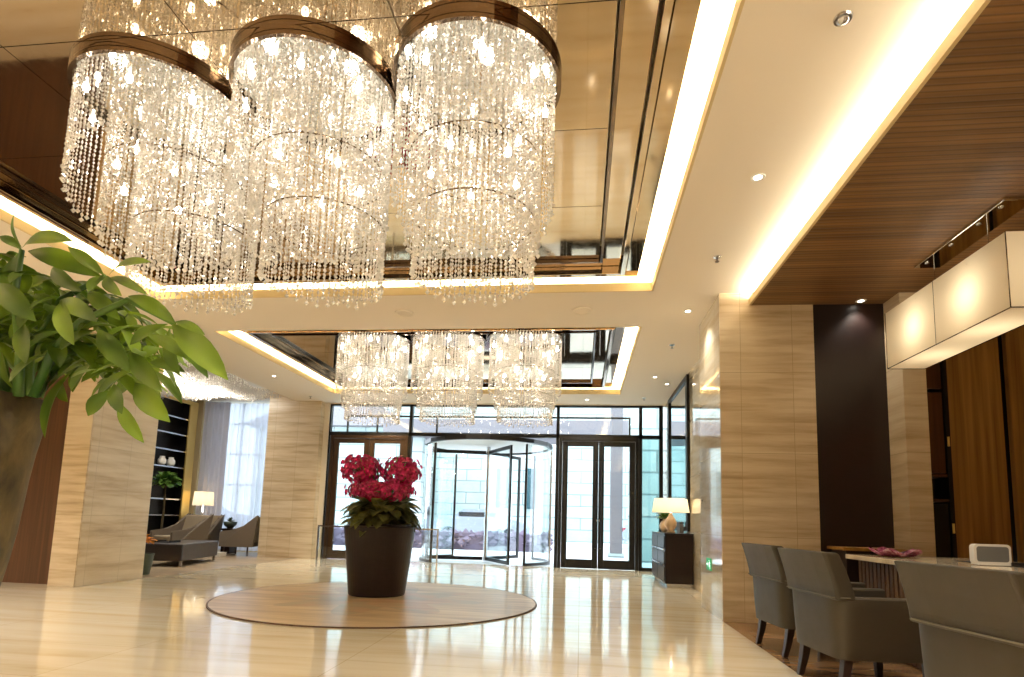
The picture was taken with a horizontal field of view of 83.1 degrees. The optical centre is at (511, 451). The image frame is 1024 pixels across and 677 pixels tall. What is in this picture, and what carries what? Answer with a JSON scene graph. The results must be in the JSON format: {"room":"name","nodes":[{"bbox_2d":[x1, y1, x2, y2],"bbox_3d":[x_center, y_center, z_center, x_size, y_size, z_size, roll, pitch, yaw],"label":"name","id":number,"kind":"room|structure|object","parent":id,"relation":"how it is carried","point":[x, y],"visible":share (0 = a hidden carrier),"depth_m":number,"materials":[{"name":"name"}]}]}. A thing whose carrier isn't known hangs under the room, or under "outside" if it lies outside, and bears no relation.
{"room":"hotel lobby","nodes":[
{"label":"hotel lobby","id":0,"kind":"room"},
{"bbox_2d":[2,366,70,583],"bbox_3d":[-7.519,-0.220,7.950,3.560,3.860,0.140,1,-7,7],"label":"wall","id":1,"kind":"structure","parent":0,"point":[29,561],"depth_m":7.61,"materials":[{"name":"brown wood"}]},
{"bbox_2d":[47,309,98,586],"bbox_3d":[-5.619,-0.096,7.496,0.365,3.620,0.040,1,-7,7],"label":"wall","id":2,"kind":"structure","parent":0,"point":[79,429],"depth_m":7.41,"materials":[{"name":"stone"}]},
{"bbox_2d":[75,323,163,586],"bbox_3d":[-5.540,-0.027,8.052,0.350,3.620,1.130,1,-7,7],"label":"wall pillar","id":3,"kind":"structure","parent":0,"point":[112,545],"depth_m":7.89,"materials":[{"name":"stone"}]},
{"bbox_2d":[181,388,270,403],"bbox_3d":[-7.026,-1.739,11.749,3.580,0.080,7.300,1,-7,7],"label":"ceiling","id":4,"kind":"structure","parent":0,"point":[267,401],"depth_m":14.90,"materials":[{"name":"beige paint"}]},
{"bbox_2d":[195,401,230,543],"bbox_3d":[-7.674,0.591,14.778,0.760,3.790,0.129,1,-7,7],"label":"drape","id":5,"kind":"object","parent":4,"relation":"hanging from","point":[217,414],"visible":0.78,"depth_m":14.84,"materials":[{"name":"grey fabric"}]},
{"bbox_2d":[161,357,280,401],"bbox_3d":[-6.808,-1.480,11.743,3.022,0.422,3.000,1,-7,7],"label":"chandelier","id":6,"kind":"object","parent":4,"relation":"hanging from","point":[214,384],"visible":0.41,"depth_m":12.07,"materials":[{"name":"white glass"}]},
{"bbox_2d":[218,403,269,550],"bbox_3d":[-6.829,0.625,14.856,2.380,3.790,0.129,1,-7,7],"label":"curtain","id":7,"kind":"object","parent":4,"relation":"hanging from","point":[248,423],"visible":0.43,"depth_m":14.90,"materials":[{"name":"white fabric"}]},
{"bbox_2d":[226,371,295,400],"bbox_3d":[-5.222,-1.494,11.997,0.050,0.240,6.330,1,-7,7],"label":"trim","id":8,"kind":"structure","parent":4,"relation":"attached to","point":[226,371],"depth_m":12.00,"materials":[{"name":"gold paint"}]},
{"bbox_2d":[257,392,324,558],"bbox_3d":[-5.085,0.513,13.516,1.280,3.860,0.380,1,-7,7],"label":"pillar","id":9,"kind":"structure","parent":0,"point":[293,456],"depth_m":13.31,"materials":[{"name":"stone"}]},
{"bbox_2d":[0,550,922,676],"bbox_3d":[-1.449,1.605,4.896,16.400,0.120,18.700,1,-7,7],"label":"floor","id":10,"kind":"structure","parent":0,"point":[585,622],"depth_m":4.90,"materials":[{"name":"beige stone"}]},
{"bbox_2d":[0,215,227,585],"bbox_3d":[-1.244,0.272,1.521,1.327,1.744,0.673,1,-7,7],"label":"tree","id":11,"kind":"object","parent":10,"relation":"on","point":[43,330],"visible":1,"depth_m":1.46,"materials":[{"name":"green plant"}]},
{"bbox_2d":[143,534,156,574],"bbox_3d":[-5.723,1.585,8.950,0.327,0.619,0.351,-5,-9,44],"label":"potted plant","id":12,"kind":"object","parent":10,"relation":"on","point":[148,557],"visible":0.4,"depth_m":8.91,"materials":[{"name":"orange plant"}]},
{"bbox_2d":[152,471,182,528],"bbox_3d":[-7.799,1.364,12.930,0.680,1.872,0.654,1,-7,7],"label":"potted plant","id":13,"kind":"object","parent":10,"relation":"on","point":[168,478],"visible":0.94,"depth_m":12.93,"materials":[{"name":"green plant"}]},
{"bbox_2d":[146,395,198,542],"bbox_3d":[-8.314,0.439,13.026,0.375,3.700,2.840,1,-7,7],"label":"bookcase","id":14,"kind":"object","parent":10,"relation":"on","point":[176,438],"visible":0.33,"depth_m":14.16,"materials":[{"name":"black wood"}]},
{"bbox_2d":[157,456,165,464],"bbox_3d":[-8.216,0.215,13.580,0.180,0.220,0.180,1,-7,7],"label":"jar","id":15,"kind":"object","parent":14,"relation":"on","point":[161,460],"visible":0.88,"depth_m":13.52,"materials":[{"name":"white ceramic"}]},
{"bbox_2d":[166,457,174,465],"bbox_3d":[-8.181,0.251,13.875,0.180,0.220,0.180,1,-7,7],"label":"jar","id":16,"kind":"object","parent":14,"relation":"on","point":[170,462],"visible":0.84,"depth_m":13.82,"materials":[{"name":"white ceramic"}]},
{"bbox_2d":[145,540,217,566],"bbox_3d":[-6.300,1.929,11.063,0.680,0.400,1.700,3,-7,-7],"label":"leather ottoman","id":17,"kind":"object","parent":10,"relation":"on","point":[184,550],"visible":0.77,"depth_m":10.37,"materials":[{"name":"grey"}]},
{"bbox_2d":[155,540,180,542],"bbox_3d":[-6.428,1.673,10.805,0.300,0.039,0.300,1,-7,7],"label":"serving tray","id":18,"kind":"object","parent":17,"relation":"on","point":[164,541],"visible":0.93,"depth_m":10.77,"materials":[{"name":"black"}]},
{"bbox_2d":[149,513,213,542],"bbox_3d":[-7.183,1.802,12.542,0.877,0.948,0.868,-2,-8,27],"label":"lounge armchair","id":19,"kind":"object","parent":10,"relation":"on","point":[190,527],"visible":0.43,"depth_m":12.55,"materials":[{"name":"brown fabric"}]},
{"bbox_2d":[153,535,169,540],"bbox_3d":[-7.236,1.862,12.434,0.600,0.120,0.620,-2,-8,27],"label":"seat cushion","id":20,"kind":"object","parent":19,"relation":"on","point":[158,537],"depth_m":12.18,"materials":[{"name":"fabric"}]},
{"bbox_2d":[190,514,224,541],"bbox_3d":[-7.478,1.928,13.680,0.877,0.948,0.868,1,-7,2],"label":"lounge armchair","id":21,"kind":"object","parent":10,"relation":"on","point":[217,521],"visible":0.21,"depth_m":13.89,"materials":[{"name":"brown fabric"}]},
{"bbox_2d":[211,552,226,556],"bbox_3d":[-6.610,2.302,12.966,0.290,0.090,0.280,1,-7,7],"label":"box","id":22,"kind":"object","parent":10,"relation":"on","point":[219,554],"visible":0.49,"depth_m":12.89,"materials":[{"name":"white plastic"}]},
{"bbox_2d":[220,528,235,553],"bbox_3d":[-6.847,2.159,13.991,0.260,0.600,0.300,1,-7,7],"label":"side table","id":23,"kind":"object","parent":10,"relation":"on","point":[229,550],"visible":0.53,"depth_m":13.88,"materials":[{"name":"black paint"}]},
{"bbox_2d":[223,517,236,527],"bbox_3d":[-6.834,1.721,14.043,0.320,0.282,0.320,1,-7,7],"label":"bowl","id":24,"kind":"object","parent":23,"relation":"on","point":[230,523],"visible":0.98,"depth_m":13.96,"materials":[{"name":"grey ceramic"}]},
{"bbox_2d":[219,515,259,555],"bbox_3d":[-6.261,1.958,13.626,0.868,0.948,0.877,2,-7,0],"label":"lounge armchair","id":25,"kind":"object","parent":10,"relation":"on","point":[247,535],"visible":0.79,"depth_m":13.23,"materials":[{"name":"brown fabric"}]},
{"bbox_2d":[206,582,536,628],"bbox_3d":[-1.580,1.783,7.000,3.770,0.012,3.770,1,-7,7],"label":"medallion","id":26,"kind":"object","parent":10,"relation":"on","point":[323,604],"visible":0.97,"depth_m":6.36,"materials":[{"name":"stone"}]},
{"bbox_2d":[339,454,422,597],"bbox_3d":[-1.691,0.925,7.453,1.097,1.791,1.040,4,-7,-16],"label":"flower pot","id":27,"kind":"object","parent":26,"relation":"on","point":[379,532],"visible":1,"depth_m":7.15,"materials":[{"name":"black ceramic"}]},
{"bbox_2d":[315,525,438,564],"bbox_3d":[-2.933,2.026,12.578,2.736,0.765,0.040,1,-7,7],"label":"glass barrier","id":28,"kind":"object","parent":10,"relation":"on","point":[319,526],"visible":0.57,"depth_m":12.70,"materials":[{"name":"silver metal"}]},
{"bbox_2d":[419,435,552,565],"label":"door","id":29,"kind":"structure","parent":10,"relation":"on","point":[501,446],"depth_m":14.03,"materials":[{"name":"black metal"}]},
{"bbox_2d":[651,532,693,587],"bbox_3d":[2.781,1.855,10.120,0.477,0.865,1.670,1,-7,7],"label":"chest","id":30,"kind":"object","parent":10,"relation":"on","point":[672,553],"visible":1,"depth_m":9.33,"materials":[{"name":"black paint"}]},
{"bbox_2d":[655,513,674,531],"bbox_3d":[2.718,1.217,10.281,0.348,0.434,0.518,1,-7,7],"label":"round vase","id":31,"kind":"object","parent":30,"relation":"on","point":[663,516],"visible":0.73,"depth_m":10.17,"materials":[{"name":"beige ceramic"}]},
{"bbox_2d":[652,498,689,532],"bbox_3d":[2.663,1.075,9.676,0.609,0.570,0.609,1,-7,7],"label":"table lamp","id":32,"kind":"object","parent":30,"relation":"on","point":[660,505],"visible":0.92,"depth_m":9.50,"materials":[{"name":"beige fabric"}]},
{"bbox_2d":[677,522,683,532],"bbox_3d":[2.943,1.326,10.099,0.073,0.189,0.330,1,-7,7],"label":"box","id":33,"kind":"object","parent":30,"relation":"on","point":[680,525],"visible":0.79,"depth_m":9.95,"materials":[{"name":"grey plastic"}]},
{"bbox_2d":[741,543,865,657],"bbox_3d":[2.396,1.216,4.817,0.722,0.862,0.661,2,-7,1],"label":"armchair","id":34,"kind":"object","parent":10,"relation":"on","point":[774,605],"visible":0.48,"depth_m":4.68,"materials":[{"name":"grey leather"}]},
{"bbox_2d":[778,548,924,676],"bbox_3d":[2.249,1.091,3.795,0.722,0.862,0.661,2,-7,1],"label":"armchair","id":35,"kind":"object","parent":10,"relation":"on","point":[835,619],"visible":0.86,"depth_m":3.52,"materials":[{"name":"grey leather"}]},
{"bbox_2d":[827,546,908,581],"bbox_3d":[3.611,1.387,5.808,0.660,0.830,0.390,1,-7,7],"label":"table","id":36,"kind":"object","parent":10,"relation":"on","point":[851,566],"visible":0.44,"depth_m":5.70,"materials":[{"name":"black"}]},
{"bbox_2d":[845,554,1023,669],"bbox_3d":[3.302,1.024,2.658,1.150,0.789,5.060,1,-7,7],"label":"reception desk","id":37,"kind":"object","parent":10,"relation":"on","point":[876,571],"visible":0.18,"depth_m":4.66,"materials":[{"name":"beige stone"}]},
{"bbox_2d":[868,547,921,556],"bbox_3d":[3.238,0.852,4.905,0.336,0.074,0.498,1,-7,7],"label":"glass dish","id":38,"kind":"object","parent":37,"relation":"on","point":[883,551],"visible":1,"depth_m":4.79,"materials":[{"name":"pink glass"}]},
{"bbox_2d":[969,544,1011,565],"bbox_3d":[3.336,0.718,4.030,0.236,0.143,0.090,1,-7,7],"label":"display","id":39,"kind":"object","parent":37,"relation":"on","point":[980,554],"visible":1,"depth_m":4.00,"materials":[{"name":"white plastic"}]},
{"bbox_2d":[926,360,957,557],"bbox_3d":[4.418,0.127,6.156,0.360,3.460,0.297,1,-7,7],"label":"tall cabinet","id":40,"kind":"object","parent":10,"relation":"on","point":[936,375],"visible":0.31,"depth_m":6.06,"materials":[{"name":"black wood"}]},
{"bbox_2d":[932,474,946,478],"bbox_3d":[4.410,0.262,6.149,0.290,0.030,0.220,1,-7,7],"label":"shelf","id":41,"kind":"object","parent":40,"relation":"attached to","point":[934,476],"depth_m":6.04,"materials":[{"name":"brown wood"}]},
{"bbox_2d":[933,499,948,502],"bbox_3d":[4.403,0.520,6.119,0.290,0.030,0.220,1,-7,7],"label":"shelf","id":42,"kind":"object","parent":40,"relation":"attached to","point":[934,500],"depth_m":6.00,"materials":[{"name":"brown wood"}]},
{"bbox_2d":[894,560,1023,676],"bbox_3d":[2.206,0.931,2.458,0.722,0.862,0.661,2,-7,-2],"label":"armchair","id":43,"kind":"object","parent":10,"relation":"on","point":[970,620],"visible":1,"depth_m":2.43,"materials":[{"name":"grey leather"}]},
{"bbox_3d":[-7.682,2.149,14.244,0.300,0.630,0.300,1,-7,7],"label":"table","id":44,"kind":"object","parent":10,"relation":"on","visible":0},
{"bbox_2d":[192,491,213,514],"bbox_3d":[-7.661,1.418,14.330,0.483,0.840,0.483,1,-7,7],"label":"table lamp","id":45,"kind":"object","parent":44,"relation":"on","point":[200,498],"visible":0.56,"depth_m":14.18,"materials":[{"name":"beige fabric"}]},
{"bbox_2d":[0,0,972,404],"bbox_3d":[-1.475,-2.168,4.691,9.120,0.080,17.380,1,-7,7],"label":"ceiling","id":46,"kind":"structure","parent":0,"point":[799,95],"depth_m":4.72,"materials":[{"name":"beige paint"}]},
{"bbox_2d":[0,0,735,388],"bbox_3d":[-1.497,-2.133,6.515,6.900,0.280,12.320,1,-7,7],"label":"cove","id":47,"kind":"object","parent":46,"relation":"attached to","point":[714,16],"visible":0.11,"depth_m":5.43,"materials":[{"name":"beige paint"}]},
{"bbox_2d":[0,0,700,285],"bbox_3d":[-1.812,-2.409,3.867,5.780,0.215,5.940,1,-7,7],"label":"ceiling tray","id":48,"kind":"object","parent":47,"relation":"attached to","point":[38,38],"visible":0.55,"depth_m":3.91,"materials":[{"name":"brown metal"}]},
{"bbox_2d":[59,40,265,315],"bbox_3d":[-2.361,-1.718,3.888,1.128,1.335,1.079,1,-7,7],"label":"crystal chandelier","id":49,"kind":"object","parent":48,"relation":"hanging from","point":[158,100],"visible":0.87,"depth_m":3.73,"materials":[{"name":"clear glass"}]},
{"bbox_2d":[59,55,243,270],"bbox_3d":[-2.391,-1.865,3.901,1.012,0.940,1.009,1,-7,7],"label":"curtain","id":50,"kind":"object","parent":49,"relation":"hanging from","point":[146,133],"depth_m":3.69,"materials":[{"name":"clear glass"}]},
{"bbox_2d":[94,64,251,295],"bbox_3d":[-2.264,-1.766,3.913,0.852,1.188,0.852,1,-7,7],"label":"curtain","id":51,"kind":"object","parent":49,"relation":"hanging from","point":[190,116],"depth_m":3.74,"materials":[{"name":"clear glass"}]},
{"bbox_2d":[134,90,222,263],"bbox_3d":[-2.261,-1.845,3.933,0.471,1.025,0.468,1,-7,7],"label":"curtain","id":52,"kind":"object","parent":49,"relation":"hanging from","point":[137,226],"depth_m":3.83,"materials":[{"name":"clear glass"}]},
{"bbox_2d":[124,82,265,315],"bbox_3d":[-2.168,-1.687,4.014,0.780,1.315,0.780,1,-7,7],"label":"curtain","id":53,"kind":"object","parent":49,"relation":"hanging from","point":[210,120],"depth_m":3.84,"materials":[{"name":"clear glass"}]},
{"bbox_2d":[222,24,399,309],"bbox_3d":[-1.296,-1.704,3.730,1.060,1.335,1.060,1,-7,7],"label":"crystal chandelier","id":54,"kind":"object","parent":48,"relation":"hanging from","point":[311,87],"visible":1,"depth_m":3.55,"materials":[{"name":"clear glass"}]},
{"bbox_2d":[245,50,390,291],"bbox_3d":[-1.242,-1.752,3.770,0.852,1.188,0.852,1,-7,7],"label":"curtain","id":55,"kind":"object","parent":54,"relation":"hanging from","point":[359,101],"depth_m":3.58,"materials":[{"name":"clear glass"}]},
{"bbox_2d":[280,78,362,257],"bbox_3d":[-1.239,-1.831,3.790,0.471,1.025,0.468,1,-7,7],"label":"curtain","id":56,"kind":"object","parent":54,"relation":"hanging from","point":[338,162],"depth_m":3.77,"materials":[{"name":"clear glass"}]},
{"bbox_2d":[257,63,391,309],"bbox_3d":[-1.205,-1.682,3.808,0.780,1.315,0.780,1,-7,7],"label":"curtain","id":57,"kind":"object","parent":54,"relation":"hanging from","point":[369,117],"depth_m":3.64,"materials":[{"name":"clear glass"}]},
{"bbox_2d":[390,6,560,306],"bbox_3d":[-0.236,-1.690,3.582,1.060,1.335,1.060,1,-7,7],"label":"crystal chandelier","id":58,"kind":"object","parent":48,"relation":"hanging from","point":[471,75],"visible":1,"depth_m":3.40,"materials":[{"name":"clear glass"}]},
{"bbox_2d":[403,36,543,288],"bbox_3d":[-0.230,-1.738,3.628,0.852,1.188,0.852,1,-7,7],"label":"curtain","id":59,"kind":"object","parent":58,"relation":"hanging from","point":[460,122],"depth_m":3.45,"materials":[{"name":"clear glass"}]},
{"bbox_2d":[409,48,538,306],"bbox_3d":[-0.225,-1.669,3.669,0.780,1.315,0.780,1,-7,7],"label":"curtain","id":60,"kind":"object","parent":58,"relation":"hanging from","point":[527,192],"depth_m":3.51,"materials":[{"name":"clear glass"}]},
{"bbox_2d":[436,65,513,252],"bbox_3d":[-0.227,-1.818,3.647,0.471,1.025,0.468,1,-7,7],"label":"curtain","id":61,"kind":"object","parent":58,"relation":"hanging from","point":[509,150],"depth_m":3.63,"materials":[{"name":"clear glass"}]},
{"bbox_2d":[242,327,625,387],"bbox_3d":[-1.064,-1.639,10.167,5.780,0.215,3.880,1,-7,7],"label":"ceiling tray","id":62,"kind":"object","parent":47,"relation":"attached to","point":[315,350],"visible":0.35,"depth_m":9.65,"materials":[{"name":"brown metal"}]},
{"bbox_2d":[335,330,411,426],"bbox_3d":[-2.164,-1.110,8.965,1.166,1.335,1.166,1,-7,7],"label":"crystal chandelier","id":63,"kind":"object","parent":62,"relation":"hanging from","point":[389,344],"visible":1,"depth_m":8.79,"materials":[{"name":"white"}]},
{"bbox_2d":[355,337,390,406],"bbox_3d":[-2.154,-1.236,9.035,0.518,1.025,0.515,1,-7,7],"label":"curtain","id":64,"kind":"object","parent":63,"relation":"hanging from","point":[384,342],"depth_m":8.97,"materials":[{"name":"clear glass"}]},
{"bbox_2d":[410,329,486,427],"bbox_3d":[-0.983,-1.091,8.822,1.166,1.335,1.166,1,-7,7],"label":"crystal chandelier","id":65,"kind":"object","parent":62,"relation":"hanging from","point":[472,345],"visible":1,"depth_m":8.66,"materials":[{"name":"white"}]},
{"bbox_2d":[431,336,465,406],"bbox_3d":[-0.973,-1.218,8.892,0.518,1.025,0.515,1,-7,7],"label":"curtain","id":66,"kind":"object","parent":65,"relation":"hanging from","point":[460,375],"depth_m":8.80,"materials":[{"name":"clear glass"}]},
{"bbox_2d":[487,328,564,427],"bbox_3d":[0.199,-1.073,8.679,1.166,1.335,1.166,1,-7,7],"label":"crystal chandelier","id":67,"kind":"object","parent":62,"relation":"hanging from","point":[543,345],"visible":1,"depth_m":8.53,"materials":[{"name":"white"}]},
{"bbox_2d":[509,336,542,406],"bbox_3d":[0.208,-1.199,8.750,0.518,1.025,0.515,1,-7,7],"label":"curtain","id":68,"kind":"object","parent":67,"relation":"hanging from","point":[539,396],"depth_m":8.63,"materials":[{"name":"clear glass"}]},
{"bbox_2d":[0,0,744,393],"bbox_3d":[-1.502,-1.965,6.495,6.160,0.099,11.580,1,-7,7],"label":"trim","id":69,"kind":"structure","parent":46,"relation":"attached to","point":[5,216],"depth_m":6.69,"materials":[{"name":"beige"}]},
{"bbox_2d":[395,309,413,316],"bbox_3d":[-1.385,-1.786,7.463,0.244,0.017,0.244,1,-7,7],"label":"ceiling speaker","id":70,"kind":"object","parent":46,"relation":"attached to","point":[400,312],"visible":1,"depth_m":7.46,"materials":[{"name":"beige paint"}]},
{"bbox_2d":[397,311,411,315],"bbox_3d":[-1.385,-1.789,7.464,0.198,0.012,0.198,1,-7,7],"label":"grille","id":71,"kind":"object","parent":70,"relation":"attached to","point":[400,313],"depth_m":7.46,"materials":[{"name":"beige paint"}]},
{"bbox_2d":[572,307,591,314],"bbox_3d":[0.876,-1.751,7.191,0.244,0.017,0.244,1,-7,7],"label":"ceiling speaker","id":72,"kind":"object","parent":46,"relation":"attached to","point":[578,310],"visible":1,"depth_m":7.17,"materials":[{"name":"beige paint"}]},
{"bbox_2d":[574,308,589,313],"bbox_3d":[0.876,-1.753,7.191,0.198,0.012,0.198,1,-7,7],"label":"grille","id":73,"kind":"object","parent":72,"relation":"attached to","point":[576,310],"depth_m":7.18,"materials":[{"name":"beige paint"}]},
{"bbox_2d":[713,255,720,262],"bbox_3d":[2.012,-1.883,5.662,0.080,0.050,0.080,1,-7,7],"label":"sprinkler","id":74,"kind":"object","parent":46,"relation":"attached to","point":[716,257],"visible":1,"depth_m":5.66,"materials":[{"name":"silver metal"}]},
{"bbox_2d":[750,173,765,181],"bbox_3d":[1.855,-2.064,4.353,0.108,0.006,0.108,1,-7,7],"label":"recessed light","id":75,"kind":"object","parent":46,"relation":"in","point":[756,177],"visible":1,"depth_m":4.35,"materials":[{"name":"white plastic"}]},
{"bbox_2d":[833,10,852,26],"bbox_3d":[1.707,-2.219,2.978,0.092,0.031,0.092,1,-7,7],"label":"recessed light","id":76,"kind":"object","parent":46,"relation":"attached to","point":[843,18],"visible":1,"depth_m":2.96,"materials":[{"name":"silver metal"}]},
{"bbox_2d":[749,0,990,304],"bbox_3d":[2.028,-2.342,1.060,0.024,0.080,11.000,1,-7,7],"label":"trim","id":77,"kind":"structure","parent":46,"relation":"attached to","point":[976,7],"depth_m":3.55,"materials":[{"name":"beige"}]},
{"bbox_2d":[331,403,664,406],"bbox_3d":[-0.473,-1.133,13.286,7.800,0.150,0.150,1,-7,7],"label":"wall","id":78,"kind":"structure","parent":0,"point":[331,403],"depth_m":12.99,"materials":[{"name":"beige paint"}]},
{"bbox_2d":[315,403,330,557],"bbox_3d":[-4.382,0.656,13.517,0.120,3.620,0.180,1,-7,7],"label":"trim","id":79,"kind":"structure","parent":78,"relation":"attached to","point":[327,405],"depth_m":13.44,"materials":[{"name":"beige paint"}]},
{"bbox_2d":[320,404,662,571],"bbox_3d":[-0.518,0.742,13.184,7.705,3.600,0.390,1,-7,7],"label":"window","id":80,"kind":"structure","parent":78,"relation":"in","point":[410,433],"depth_m":13.01,"materials":[{"name":"black metal"}]},
{"bbox_2d":[323,435,408,558],"bbox_3d":[-3.350,1.045,13.314,1.870,2.860,0.164,1,-7,7],"label":"double door","id":81,"kind":"structure","parent":80,"relation":"attached to","point":[369,441],"depth_m":13.41,"materials":[{"name":"brown metal"}]},
{"bbox_2d":[557,438,638,570],"bbox_3d":[1.896,1.128,12.680,1.740,2.860,0.164,1,-7,7],"label":"double door","id":82,"kind":"structure","parent":80,"relation":"attached to","point":[598,444],"depth_m":12.66,"materials":[{"name":"black metal"}]},
{"bbox_2d":[663,359,700,591],"bbox_3d":[3.137,0.477,10.109,0.180,3.620,5.580,1,-7,7],"label":"wall","id":83,"kind":"structure","parent":0,"point":[694,379],"depth_m":9.35,"materials":[{"name":"stone"}]},
{"bbox_2d":[668,374,689,531],"bbox_3d":[3.114,0.131,10.849,0.045,2.680,2.190,1,-7,7],"label":"wall mirror","id":84,"kind":"object","parent":83,"relation":"attached to","point":[678,403],"visible":0.71,"depth_m":10.64,"materials":[{"name":"clear mirror"}]},
{"bbox_2d":[670,384,685,526],"bbox_3d":[3.129,0.133,10.862,0.012,2.520,1.920,1,-7,7],"label":"mirror glass","id":85,"kind":"object","parent":84,"relation":"attached to","point":[678,399],"depth_m":10.80,"materials":[{"name":"silver glass"}]},
{"bbox_2d":[699,294,722,620],"bbox_3d":[2.546,0.073,6.853,0.385,3.620,1.095,1,-7,7],"label":"wall","id":86,"kind":"structure","parent":0,"point":[709,328],"depth_m":6.79,"materials":[{"name":"stone"}]},
{"bbox_2d":[706,558,711,570],"bbox_3d":[2.316,1.325,6.806,0.024,0.140,0.240,1,-7,7],"label":"exit sign","id":87,"kind":"object","parent":86,"relation":"attached to","point":[708,560],"visible":1,"depth_m":6.80,"materials":[{"name":"green plastic"}]},
{"bbox_2d":[719,293,820,623],"bbox_3d":[2.818,0.038,6.488,1.000,3.620,0.440,1,-7,7],"label":"wall","id":88,"kind":"structure","parent":0,"point":[769,450],"depth_m":6.29,"materials":[{"name":"stone"}]},
{"bbox_2d":[813,304,894,551],"bbox_3d":[3.670,0.111,6.253,0.750,3.470,0.185,1,-7,7],"label":"panel","id":89,"kind":"object","parent":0,"point":[856,505],"visible":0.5,"depth_m":6.21,"materials":[{"name":"black wood"}]},
{"bbox_2d":[752,0,1023,304],"bbox_3d":[4.199,-2.277,0.855,4.340,0.028,11.120,1,-7,7],"label":"ceiling","id":90,"kind":"structure","parent":0,"point":[956,150],"depth_m":4.14,"materials":[{"name":"brown wood"}]},
{"bbox_2d":[855,299,865,302],"bbox_3d":[3.784,-1.631,6.262,0.108,0.006,0.108,1,-7,7],"label":"recessed light","id":91,"kind":"object","parent":90,"relation":"in","point":[859,300],"visible":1,"depth_m":6.26,"materials":[{"name":"white plastic"}]},
{"bbox_2d":[885,197,1023,368],"bbox_3d":[3.811,-1.349,4.936,0.354,0.876,1.674,1,-7,7],"label":"pendant lamp","id":92,"kind":"object","parent":90,"relation":"hanging from","point":[979,300],"visible":1,"depth_m":4.68,"materials":[{"name":"beige fabric"}]},
{"bbox_2d":[883,292,935,556],"bbox_3d":[4.113,0.100,6.042,0.220,3.470,0.500,1,-7,7],"label":"stone pier","id":93,"kind":"object","parent":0,"point":[910,456],"visible":0.43,"depth_m":5.85,"materials":[{"name":"stone"}]},
{"bbox_2d":[997,336,1017,561],"bbox_3d":[5.621,0.168,6.235,2.730,3.470,0.150,1,-7,7],"label":"wall","id":94,"kind":"structure","parent":0,"point":[1007,449],"depth_m":6.22,"materials":[{"name":"black wood"}]},
{"bbox_2d":[946,337,1012,560],"bbox_3d":[4.852,0.123,6.033,0.530,3.465,0.060,1,-7,7],"label":"wood wall panel","id":95,"kind":"object","parent":94,"relation":"attached to","point":[979,467],"visible":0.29,"depth_m":6.02,"materials":[{"name":"brown wood"}]},
{"bbox_2d":[1001,325,1023,561],"bbox_3d":[5.571,0.134,5.946,0.760,3.465,0.060,1,-7,7],"label":"wood wall panel","id":96,"kind":"object","parent":94,"relation":"attached to","point":[1012,341],"visible":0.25,"depth_m":6.02,"materials":[{"name":"brown wood"}]},
{"bbox_3d":[-8.757,0.196,11.769,0.200,3.860,7.200,1,-7,7],"label":"wall","id":97,"kind":"structure","parent":0,"visible":0},
{"bbox_2d":[189,400,207,514],"bbox_3d":[-8.164,0.594,14.973,0.220,3.860,0.250,1,-7,7],"label":"trim","id":98,"kind":"structure","parent":97,"relation":"attached to","point":[201,411],"depth_m":14.91,"materials":[{"name":"beige"}]},
{"label":"outside","id":99,"kind":"structure","parent":0,"visible":0},
{"bbox_2d":[333,541,651,568],"bbox_3d":[2.258,5.437,36.094,56.000,0.120,47.000,1,-7,7],"label":"forecourt","id":100,"kind":"structure","parent":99,"point":[574,550],"depth_m":17.26,"materials":[{"name":"white concrete"}]},
{"bbox_2d":[332,407,412,527],"bbox_3d":[-8.287,0.540,27.801,7.900,7.020,4.000,1,-7,7],"label":"house","id":101,"kind":"structure","parent":100,"relation":"on","point":[383,452],"depth_m":26.10,"materials":[{"name":"white stone"}]},
{"bbox_2d":[333,524,553,552],"bbox_3d":[-3.944,2.913,19.799,10.824,0.772,1.162,1,-7,7],"label":"clipped hedge","id":102,"kind":"object","parent":100,"relation":"on","point":[465,540],"visible":0.48,"depth_m":19.14,"materials":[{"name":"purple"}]},
{"bbox_2d":[433,509,530,533],"bbox_3d":[-1.371,3.396,26.630,4.384,1.488,1.920,1,-7,7],"label":"parked car","id":103,"kind":"object","parent":100,"relation":"on","point":[470,519],"visible":0.48,"depth_m":25.86,"materials":[{"name":"silver metal"}]},
{"bbox_2d":[383,419,628,526],"bbox_3d":[4.909,1.415,22.068,19.500,4.720,3.000,1,-7,7],"label":"entrance canopy","id":104,"kind":"object","parent":100,"relation":"on","point":[581,427],"visible":0.18,"depth_m":21.58,"materials":[{"name":"grey stone"}]},
{"bbox_2d":[384,407,628,543],"bbox_3d":[6.854,-0.562,31.665,38.000,11.020,4.100,1,-7,7],"label":"building","id":105,"kind":"structure","parent":100,"relation":"on","point":[471,468],"depth_m":30.14,"materials":[{"name":"stone"}]},
{"bbox_2d":[608,408,623,557],"bbox_3d":[3.228,0.606,17.802,0.460,5.220,0.500,1,-7,7],"label":"column","id":106,"kind":"structure","parent":100,"relation":"on","point":[616,453],"depth_m":17.54,"materials":[{"name":"grey stone"}]},
{"bbox_2d":[622,525,627,541],"bbox_3d":[6.733,3.285,23.652,4.384,1.488,1.920,1,-7,7],"label":"parked car","id":107,"kind":"object","parent":100,"relation":"on","point":[625,528],"visible":0.12,"depth_m":23.07,"materials":[{"name":"silver metal"}]},
{"bbox_2d":[628,407,663,562],"bbox_3d":[4.161,0.799,15.791,1.900,4.420,0.300,1,-7,7],"label":"stone wall","id":108,"kind":"structure","parent":100,"relation":"on","point":[650,417],"depth_m":15.72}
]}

